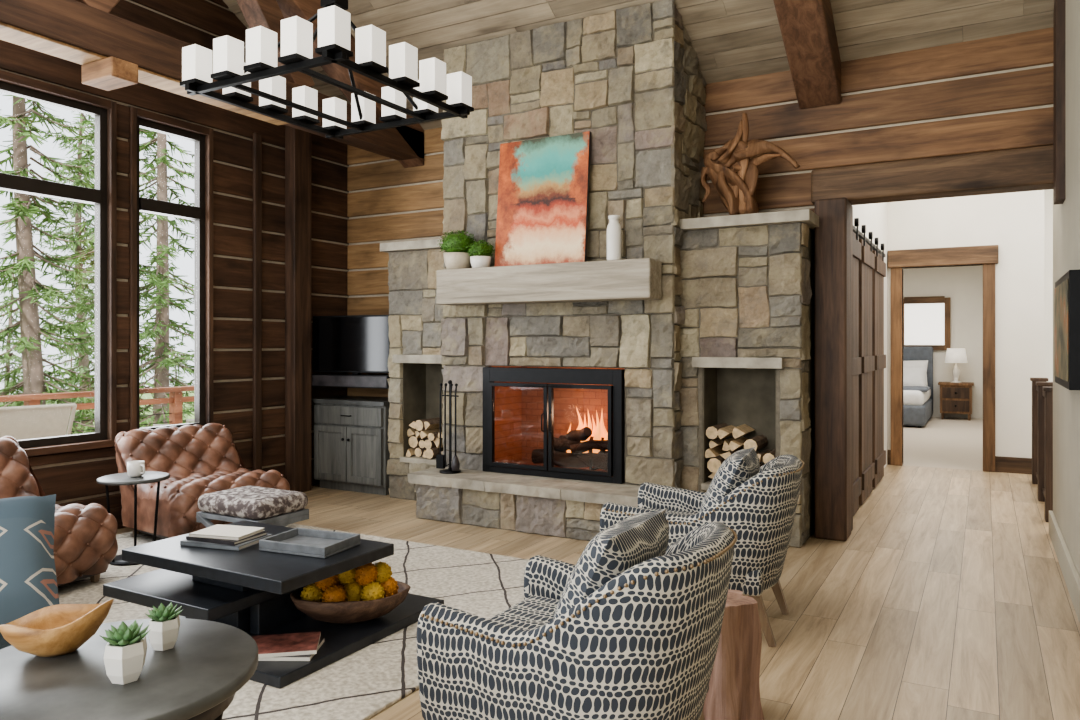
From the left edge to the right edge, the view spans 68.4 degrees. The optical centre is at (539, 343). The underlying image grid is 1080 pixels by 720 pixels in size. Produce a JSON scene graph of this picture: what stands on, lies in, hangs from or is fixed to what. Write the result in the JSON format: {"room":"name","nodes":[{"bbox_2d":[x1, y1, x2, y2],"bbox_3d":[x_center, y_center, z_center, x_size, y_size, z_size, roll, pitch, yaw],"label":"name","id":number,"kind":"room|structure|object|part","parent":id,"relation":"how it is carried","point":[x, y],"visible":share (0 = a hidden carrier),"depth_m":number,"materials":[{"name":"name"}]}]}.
{"room":"living room","nodes":[
{"label":"living room","id":0,"kind":"room"},
{"bbox_2d":[0,0,348,508],"bbox_3d":[-4.314,-1.750,4.210,0.140,6.300,9.540,0,0,29],"label":"wall","id":1,"kind":"structure","parent":0,"point":[72,476],"depth_m":6.97,"materials":[{"name":"brown wood"}]},
{"bbox_2d":[0,70,116,456],"bbox_3d":[-3.738,-0.530,5.191,0.190,2.600,1.965,0,0,29],"label":"window","id":2,"kind":"structure","parent":1,"relation":"in","point":[104,195],"depth_m":5.96,"materials":[{"name":"brown wood"}]},
{"bbox_2d":[128,107,212,429],"bbox_3d":[-3.018,-0.530,6.478,0.190,2.600,0.745,0,0,29],"label":"window","id":3,"kind":"structure","parent":1,"relation":"in","point":[201,212],"depth_m":6.72,"materials":[{"name":"brown wood"}]},
{"bbox_2d":[106,476,286,528],"bbox_3d":[-4.479,1.320,3.741,0.030,0.160,8.560,0,0,29],"label":"baseboard","id":4,"kind":"structure","parent":1,"relation":"attached to","point":[116,512],"depth_m":6.02,"materials":[{"name":"brown wood"}]},
{"bbox_2d":[253,125,311,491],"bbox_3d":[-2.387,-0.475,7.383,0.130,3.750,0.600,0,0,29],"label":"wooden post","id":5,"kind":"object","parent":1,"relation":"attached to","point":[298,143],"depth_m":7.45,"materials":[{"name":"brown wood"}]},
{"bbox_2d":[116,417,1079,719],"bbox_3d":[1.982,1.460,6.854,8.574,0.120,20.300,0,0,29],"label":"floor","id":6,"kind":"structure","parent":0,"point":[947,596],"depth_m":4.44,"materials":[{"name":"brown wood"}]},
{"bbox_2d":[57,523,528,719],"bbox_3d":[-2.049,1.391,4.021,3.500,0.017,3.820,0,0,29],"label":"area rug","id":7,"kind":"object","parent":6,"relation":"on","point":[360,685],"visible":0.2,"depth_m":4.08,"materials":[{"name":"fabric"}]},
{"bbox_2d":[0,632,10,648],"bbox_3d":[-2.949,0.991,3.005,1.920,0.783,0.870,0,0,29],"label":"sofa","id":8,"kind":"object","parent":7,"relation":"on","point":[3,643],"visible":0.02,"depth_m":2.86,"materials":[{"name":"fabric"}]},
{"bbox_2d":[0,494,59,624],"bbox_3d":[-2.015,0.790,2.810,0.536,0.436,0.459,0,0,-34],"label":"throw pillow","id":9,"kind":"object","parent":8,"relation":"on","point":[28,579],"visible":0.87,"depth_m":2.80,"materials":[{"name":"blue fabric"}]},
{"bbox_2d":[0,436,117,585],"bbox_3d":[-3.071,0.973,4.483,1.048,0.817,0.840,0,0,23],"label":"leather chair","id":10,"kind":"object","parent":7,"relation":"on","point":[85,541],"visible":0.48,"depth_m":4.54,"materials":[{"name":"brown leather"}]},
{"bbox_2d":[0,618,257,719],"bbox_3d":[-1.078,1.091,1.966,0.720,0.582,0.720,0,0,29],"label":"round side table","id":11,"kind":"object","parent":7,"relation":"on","point":[198,678],"visible":0.77,"depth_m":1.90,"materials":[{"name":"metal"}]},
{"bbox_2d":[0,599,113,656],"bbox_3d":[-1.253,0.736,2.063,0.212,0.126,0.236,0,0,29],"label":"wooden bowl","id":12,"kind":"object","parent":11,"relation":"on","point":[60,629],"visible":1,"depth_m":2.03,"materials":[{"name":"brown wood"}]},
{"bbox_2d":[99,620,149,684],"bbox_3d":[-0.985,0.735,1.893,0.108,0.129,0.110,0,0,29],"label":"potted succulent","id":13,"kind":"object","parent":11,"relation":"on","point":[126,647],"visible":1,"depth_m":1.87,"materials":[{"name":"white ceramic"}]},
{"bbox_2d":[144,602,181,650],"bbox_3d":[-0.988,0.744,2.093,0.092,0.109,0.093,0,0,29],"label":"potted succulent","id":14,"kind":"object","parent":11,"relation":"on","point":[164,623],"visible":1,"depth_m":2.07,"materials":[{"name":"white ceramic"}]},
{"bbox_2d":[97,471,169,565],"bbox_3d":[-2.604,1.115,5.098,0.420,0.534,0.420,0,0,29],"label":"side table","id":15,"kind":"object","parent":7,"relation":"on","point":[118,479],"visible":0.64,"depth_m":5.05,"materials":[{"name":"metal"}]},
{"bbox_2d":[127,460,144,476],"bbox_3d":[-2.580,0.799,5.077,0.104,0.095,0.130,0,0,-28],"label":"coffee mug","id":16,"kind":"object","parent":15,"relation":"on","point":[136,468],"visible":1,"depth_m":5.05,"materials":[{"name":"white ceramic"}]},
{"bbox_2d":[114,423,289,538],"bbox_3d":[-2.473,1.005,5.836,1.046,0.754,0.880,0,0,39],"label":"leather chair","id":17,"kind":"object","parent":7,"relation":"on","point":[199,460],"visible":0.81,"depth_m":5.75,"materials":[{"name":"brown leather"}]},
{"bbox_2d":[196,485,308,527],"bbox_3d":[-1.842,1.169,5.108,0.580,0.427,0.440,0,0,29],"label":"stool","id":18,"kind":"object","parent":7,"relation":"on","point":[279,507],"visible":0.57,"depth_m":4.98,"materials":[{"name":"grey fabric"}]},
{"bbox_2d":[103,520,443,688],"bbox_3d":[-1.278,1.181,3.945,1.160,0.402,1.120,0,0,29],"label":"coffee table","id":19,"kind":"object","parent":7,"relation":"on","point":[249,589],"visible":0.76,"depth_m":3.65,"materials":[{"name":"black wood"}]},
{"bbox_2d":[180,524,272,550],"bbox_3d":[-1.547,0.951,3.935,0.340,0.055,0.260,0,0,18],"label":"books","id":20,"kind":"object","parent":19,"relation":"on","point":[218,536],"visible":0.99,"depth_m":3.85,"materials":[{"name":"paper"}]},
{"bbox_2d":[251,631,323,660],"bbox_3d":[-1.117,1.316,3.454,0.320,0.036,0.249,0,0,-5],"label":"magazine stack","id":21,"kind":"object","parent":19,"relation":"on","point":[291,646],"visible":0.71,"depth_m":3.41,"materials":[{"name":"paper"}]},
{"bbox_2d":[259,528,359,557],"bbox_3d":[-1.104,0.954,3.825,0.380,0.050,0.280,0,0,22],"label":"serving tray","id":22,"kind":"object","parent":19,"relation":"on","point":[297,541],"visible":1,"depth_m":3.81,"materials":[{"name":"grey wood"}]},
{"bbox_2d":[290,581,410,623],"bbox_3d":[-0.915,1.261,3.856,0.569,0.144,0.371,0,0,-17],"label":"dough bowl","id":23,"kind":"object","parent":19,"relation":"on","point":[342,612],"visible":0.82,"depth_m":3.72,"materials":[{"name":"brown wood"}]},
{"bbox_2d":[300,561,398,601],"bbox_3d":[-0.922,1.165,3.866,0.465,0.214,0.268,0,0,-17],"label":"gourds","id":24,"kind":"object","parent":23,"relation":"in","point":[369,581],"visible":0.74,"depth_m":3.81,"materials":[{"name":"food"}]},
{"bbox_2d":[312,396,389,494],"bbox_3d":[-1.704,0.965,7.702,0.914,0.870,0.546,0,0,29],"label":"media cabinet","id":25,"kind":"object","parent":6,"relation":"on","point":[351,452],"visible":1,"depth_m":7.47,"materials":[{"name":"grey wood"}]},
{"bbox_2d":[416,508,736,719],"bbox_3d":[0.167,0.970,2.506,0.854,0.871,0.728,0,0,30],"label":"armchair","id":26,"kind":"object","parent":6,"relation":"on","point":[631,630],"visible":1,"depth_m":2.21,"materials":[{"name":"fabric"}]},
{"bbox_2d":[380,0,818,546],"bbox_3d":[0.199,-0.575,6.323,3.761,3.954,1.187,0,0,29],"label":"stone fireplace","id":27,"kind":"object","parent":6,"relation":"on","point":[728,339],"visible":0.77,"depth_m":5.96,"materials":[{"name":"stone"}]},
{"bbox_2d":[406,417,442,458],"bbox_3d":[-0.962,0.849,7.240,0.418,0.342,0.379,0,0,29],"label":"firewood stack","id":28,"kind":"object","parent":27,"relation":"in","point":[424,440],"visible":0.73,"depth_m":7.12,"materials":[{"name":"brown wood"}]},
{"bbox_2d":[436,380,460,473],"bbox_3d":[-0.729,0.666,6.444,0.220,0.748,0.170,0,0,29],"label":"fireplace tool set","id":29,"kind":"object","parent":27,"relation":"on","point":[454,467],"visible":1,"depth_m":6.43,"materials":[{"name":"black metal"}]},
{"bbox_2d":[437,258,661,305],"bbox_3d":[0.020,-0.460,6.083,1.840,0.280,0.240,0,0,29],"label":"mantel beam","id":30,"kind":"structure","parent":27,"relation":"attached to","point":[624,279],"depth_m":5.90,"materials":[{"name":"grey wood"}]},
{"bbox_2d":[438,230,475,268],"bbox_3d":[-0.666,-0.764,6.440,0.328,0.326,0.320,0,0,29],"label":"boxwood","id":31,"kind":"object","parent":30,"relation":"on","point":[455,244],"visible":0.88,"depth_m":6.36,"materials":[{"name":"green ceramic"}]},
{"bbox_2d":[467,240,494,267],"bbox_3d":[-0.474,-0.716,6.309,0.223,0.229,0.220,0,0,29],"label":"boxwood","id":32,"kind":"object","parent":30,"relation":"on","point":[481,252],"visible":0.99,"depth_m":6.25,"materials":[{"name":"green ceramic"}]},
{"bbox_2d":[495,131,590,266],"bbox_3d":[0.015,-1.101,6.145,0.790,0.999,0.122,0,0,29],"label":"abstract painting","id":33,"kind":"object","parent":30,"relation":"on","point":[543,204],"visible":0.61,"depth_m":6.12,"materials":[{"name":"paint"}]},
{"bbox_2d":[607,215,620,259],"bbox_3d":[0.540,-0.767,5.804,0.108,0.335,0.108,0,0,29],"label":"bottle vase","id":34,"kind":"object","parent":30,"relation":"on","point":[613,228],"visible":0.88,"depth_m":5.76,"materials":[{"name":"white ceramic"}]},
{"bbox_2d":[483,367,624,483],"bbox_3d":[0.072,0.614,6.197,1.230,0.847,0.130,0,0,29],"label":"fireplace frame","id":35,"kind":"structure","parent":27,"relation":"attached to","point":[604,379],"depth_m":6.15,"materials":[{"name":"black metal"}]},
{"bbox_2d":[531,407,607,470],"bbox_3d":[0.326,0.768,6.462,0.777,0.516,0.324,0,0,29],"label":"logs","id":36,"kind":"object","parent":27,"relation":"in","point":[582,447],"visible":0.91,"depth_m":6.38,"materials":[{"name":"brown wood"}]},
{"bbox_2d":[705,423,774,478],"bbox_3d":[1.513,0.811,5.857,0.507,0.414,0.379,0,0,29],"label":"firewood stack","id":37,"kind":"object","parent":27,"relation":"in","point":[719,452],"visible":0.47,"depth_m":5.80,"materials":[{"name":"brown wood"}]},
{"bbox_2d":[700,113,799,214],"bbox_3d":[1.531,-1.317,5.848,0.734,0.778,0.229,0,0,29],"label":"driftwood sculpture","id":38,"kind":"object","parent":27,"relation":"on","point":[735,187],"visible":0.97,"depth_m":5.83,"materials":[{"name":"brown wood"}]},
{"bbox_2d":[600,447,804,646],"bbox_3d":[0.856,0.970,4.047,0.924,0.871,0.728,0,0,24],"label":"armchair","id":39,"kind":"object","parent":6,"relation":"on","point":[758,503],"visible":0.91,"depth_m":3.71,"materials":[{"name":"fabric"}]},
{"bbox_2d":[703,589,763,719],"bbox_3d":[0.703,1.177,2.990,0.218,0.445,0.221,0,0,-30],"label":"table","id":40,"kind":"object","parent":6,"relation":"on","point":[733,693],"visible":0.66,"depth_m":2.91,"materials":[{"name":"brown wood"}]},
{"bbox_2d":[814,197,852,540],"bbox_3d":[2.167,0.180,5.846,0.220,2.440,0.400,0,0,29],"label":"wood column","id":41,"kind":"structure","parent":6,"relation":"on","point":[833,238],"depth_m":5.68,"materials":[{"name":"brown wood"}]},
{"bbox_2d":[903,347,932,426],"bbox_3d":[6.050,0.725,14.668,2.090,1.350,2.310,0,0,29],"label":"bed","id":42,"kind":"object","parent":6,"relation":"on","point":[917,361],"visible":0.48,"depth_m":14.74,"materials":[{"name":"white fabric"}]},
{"bbox_2d":[938,382,973,420],"bbox_3d":[7.753,1.060,14.816,0.580,0.680,0.509,0,0,29],"label":"nightstand","id":43,"kind":"object","parent":6,"relation":"on","point":[956,398],"visible":1,"depth_m":14.62,"materials":[{"name":"brown wood"}]},
{"bbox_2d":[945,348,967,382],"bbox_3d":[7.755,0.400,14.820,0.380,0.640,0.380,0,0,29],"label":"table lamp","id":44,"kind":"object","parent":43,"relation":"on","point":[953,355],"visible":1,"depth_m":14.71,"materials":[{"name":"white ceramic"}]},
{"bbox_2d":[1030,378,1052,521],"bbox_3d":[4.529,0.870,7.120,0.150,1.060,2.100,0,0,29],"label":"stair railing","id":45,"kind":"object","parent":6,"relation":"on","point":[1042,390],"visible":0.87,"depth_m":7.06,"materials":[{"name":"brown wood"}]},
{"bbox_2d":[223,0,1053,129],"bbox_3d":[-1.625,-3.594,2.627,6.600,3.190,9.800,0,0,29],"label":"ceiling","id":46,"kind":"structure","parent":0,"point":[731,39],"depth_m":5.91,"materials":[{"name":"brown wood"}]},
{"bbox_2d":[0,0,423,167],"bbox_3d":[-2.473,-3.370,5.506,0.330,3.440,5.200,0,0,29],"label":"ceiling beam","id":47,"kind":"structure","parent":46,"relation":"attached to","point":[113,52],"depth_m":5.15,"materials":[{"name":"brown wood"}]},
{"bbox_2d":[180,0,473,138],"bbox_3d":[-1.071,-2.559,4.141,1.030,2.627,1.075,0,0,29],"label":"chandelier","id":48,"kind":"object","parent":46,"relation":"hanging from","point":[234,76],"visible":1,"depth_m":3.91,"materials":[{"name":"white glass"}]},
{"bbox_2d":[773,0,840,108],"bbox_3d":[0.822,-3.431,3.664,0.300,3.317,5.200,0,0,29],"label":"rafter","id":49,"kind":"object","parent":46,"relation":"attached to","point":[807,27],"visible":1,"depth_m":5.53,"materials":[{"name":"brown wood"}]},
{"bbox_2d":[347,27,1052,396],"bbox_3d":[0.741,-0.410,6.769,6.190,3.620,0.140,0,0,29],"label":"wall","id":50,"kind":"structure","parent":0,"point":[992,93],"depth_m":5.87,"materials":[{"name":"brown wood"}]},
{"bbox_2d":[312,315,389,388],"bbox_3d":[-1.691,0.070,7.704,0.895,0.680,0.536,0,0,24],"label":"wall-mounted television","id":51,"kind":"object","parent":50,"relation":"attached to","point":[354,344],"visible":0.89,"depth_m":7.48,"materials":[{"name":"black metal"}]},
{"bbox_2d":[811,145,1052,204],"bbox_3d":[2.743,-1.165,5.604,1.560,0.250,0.260,0,0,29],"label":"wooden beam","id":52,"kind":"structure","parent":50,"relation":"attached to","point":[1030,168],"depth_m":5.47,"materials":[{"name":"brown wood"}]},
{"bbox_2d":[853,218,860,515],"bbox_3d":[2.493,0.173,6.351,0.055,2.414,0.680,0,0,29],"label":"barn door","id":53,"kind":"structure","parent":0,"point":[856,244],"depth_m":6.47,"materials":[{"name":"brown wood"}]},
{"bbox_2d":[852,202,886,467],"bbox_3d":[3.088,-0.400,7.673,0.125,3.600,3.690,0,0,29],"label":"wall","id":54,"kind":"structure","parent":0,"point":[874,216],"depth_m":8.72,"materials":[{"name":"white paint"}]},
{"bbox_2d":[853,225,885,504],"bbox_3d":[3.010,0.173,7.311,0.089,2.414,2.900,0,0,29],"label":"barn door","id":55,"kind":"structure","parent":54,"relation":"in","point":[867,262],"depth_m":7.01,"materials":[{"name":"brown wood"}]},
{"bbox_3d":[2.994,-0.950,7.319,0.054,0.030,2.900,0,0,29],"label":"barn door rail","id":56,"kind":"part","parent":55,"relation":"part of","materials":[{"name":"black metal"}]},
{"bbox_2d":[872,238,885,487],"bbox_3d":[3.395,0.173,7.966,0.055,2.414,0.780,0,0,29],"label":"barn door","id":57,"kind":"structure","parent":54,"relation":"attached to","point":[878,274],"depth_m":7.80,"materials":[{"name":"brown wood"}]},
{"bbox_2d":[903,265,982,418],"bbox_3d":[5.306,-0.050,12.609,4.160,2.900,7.050,0,0,29],"label":"wall","id":58,"kind":"structure","parent":0,"point":[963,285],"depth_m":15.04,"materials":[{"name":"white paint"}]},
{"bbox_2d":[903,296,950,349],"bbox_3d":[7.395,-0.395,15.302,0.900,1.030,0.070,0,0,29],"label":"window","id":59,"kind":"structure","parent":58,"relation":"in","point":[926,320],"depth_m":15.28,"materials":[{"name":"brown wood"}]},
{"bbox_2d":[887,191,1032,464],"bbox_3d":[4.649,-0.400,8.984,1.570,3.600,0.120,0,0,29],"label":"wall","id":60,"kind":"structure","parent":0,"point":[1005,220],"depth_m":8.69,"materials":[{"name":"white paint"}]},
{"bbox_2d":[888,245,998,471],"bbox_3d":[4.553,0.160,9.009,1.111,2.480,0.210,0,0,29],"label":"door frame","id":61,"kind":"structure","parent":60,"relation":"in","point":[987,256],"depth_m":8.89,"materials":[{"name":"brown wood"}]},
{"bbox_2d":[888,450,1031,473],"bbox_3d":[4.669,1.315,8.887,1.440,0.170,0.030,0,0,29],"label":"baseboard","id":62,"kind":"structure","parent":60,"relation":"attached to","point":[1017,465],"depth_m":8.62,"materials":[{"name":"brown wood"}]},
{"bbox_2d":[1033,0,1079,576],"bbox_3d":[3.303,-1.850,2.794,2.160,6.700,14.500,0,0,29],"label":"wall","id":63,"kind":"structure","parent":0,"point":[1066,216],"depth_m":5.00,"materials":[{"name":"beige paint"}]},
{"bbox_2d":[1053,0,1065,204],"bbox_3d":[3.289,-1.750,5.035,0.050,1.700,0.200,0,0,29],"label":"post","id":64,"kind":"object","parent":63,"relation":"attached to","point":[1059,15],"depth_m":4.95,"materials":[{"name":"brown wood"}]},
{"bbox_2d":[1049,510,1079,623],"bbox_3d":[1.293,1.315,1.437,0.025,0.170,10.170,0,0,29],"label":"baseboard","id":65,"kind":"structure","parent":63,"relation":"attached to","point":[1070,574],"depth_m":4.66,"materials":[{"name":"beige paint"}]},
{"bbox_2d":[1054,269,1079,389],"bbox_3d":[2.895,-0.070,4.356,0.074,0.600,0.930,0,0,29],"label":"framed wall art","id":66,"kind":"object","parent":63,"relation":"attached to","point":[1067,288],"visible":1,"depth_m":4.00,"materials":[{"name":"black metal"}]},
{"bbox_3d":[-4.325,1.440,7.572,3.060,0.040,15.000,0,0,29],"label":"floor","id":67,"kind":"structure","parent":0,"visible":0},
{"bbox_2d":[0,403,76,439],"bbox_3d":[-4.358,0.956,6.602,0.980,0.939,0.592,0,0,39],"label":"deck chair","id":68,"kind":"object","parent":67,"relation":"on","point":[34,421],"visible":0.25,"depth_m":6.36,"materials":[{"name":"fabric"}]},
{"bbox_2d":[0,386,193,431],"bbox_3d":[-4.987,0.960,7.885,0.160,0.920,13.100,0,0,29],"label":"deck railing","id":69,"kind":"object","parent":67,"relation":"on","point":[176,399],"visible":0.1,"depth_m":8.89,"materials":[{"name":"brown wood"}]},
{"bbox_2d":[153,419,193,425],"bbox_3d":[-3.464,0.956,8.209,0.980,0.939,0.592,0,0,9],"label":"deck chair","id":70,"kind":"object","parent":67,"relation":"on","point":[187,420],"visible":0.05,"depth_m":7.98,"materials":[{"name":"fabric"}]},
{"label":"outside","id":71,"kind":"structure","parent":0,"visible":0},
{"bbox_2d":[1,391,193,433],"bbox_3d":[-35.892,4.627,37.243,81.000,2.869,110.000,0,0,29],"label":"ground","id":72,"kind":"structure","parent":71,"point":[148,395],"depth_m":57.64,"materials":[{"name":"green plant"}]},
{"bbox_2d":[0,260,44,405],"bbox_3d":[-11.784,3.029,17.914,3.070,10.041,2.988,0,0,33],"label":"spruce tree","id":73,"kind":"object","parent":72,"relation":"on","point":[11,320],"visible":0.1,"depth_m":17.77,"materials":[{"name":"green plant"}]},
{"bbox_2d":[57,333,78,434],"bbox_3d":[-19.461,3.928,33.222,2.758,9.268,2.834,0,0,-13],"label":"spruce tree","id":74,"kind":"object","parent":72,"relation":"on","point":[68,363],"visible":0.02,"depth_m":33.09,"materials":[{"name":"green plant"}]},
{"bbox_2d":[10,111,146,429],"bbox_3d":[-11.508,-1.096,20.302,3.977,13.010,3.871,0,0,41],"label":"spruce tree","id":75,"kind":"object","parent":72,"relation":"on","point":[83,366],"visible":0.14,"depth_m":20.07,"materials":[{"name":"green plant"}]},
{"bbox_2d":[0,94,166,433],"bbox_3d":[-7.275,-1.796,11.201,3.844,12.011,3.873,0,0,23],"label":"spruce tree","id":76,"kind":"object","parent":72,"relation":"on","point":[34,381],"visible":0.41,"depth_m":10.98,"materials":[{"name":"green plant"}]},
{"bbox_2d":[0,114,193,432],"bbox_3d":[-7.583,-2.596,14.419,4.175,14.009,4.711,0,0,-27],"label":"spruce tree","id":77,"kind":"object","parent":72,"relation":"on","point":[76,257],"visible":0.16,"depth_m":14.28,"materials":[{"name":"green plant"}]},
{"bbox_2d":[45,129,193,434],"bbox_3d":[-6.357,-1.897,13.275,3.757,12.608,4.240,0,0,39],"label":"spruce tree","id":78,"kind":"object","parent":72,"relation":"on","point":[161,363],"visible":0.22,"depth_m":13.05,"materials":[{"name":"green plant"}]},
{"bbox_2d":[169,346,193,418],"bbox_3d":[-10.946,4.096,23.725,2.504,8.189,2.437,0,0,23],"label":"spruce tree","id":79,"kind":"object","parent":72,"relation":"on","point":[173,370],"visible":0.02,"depth_m":23.77,"materials":[{"name":"green plant"}]}
]}

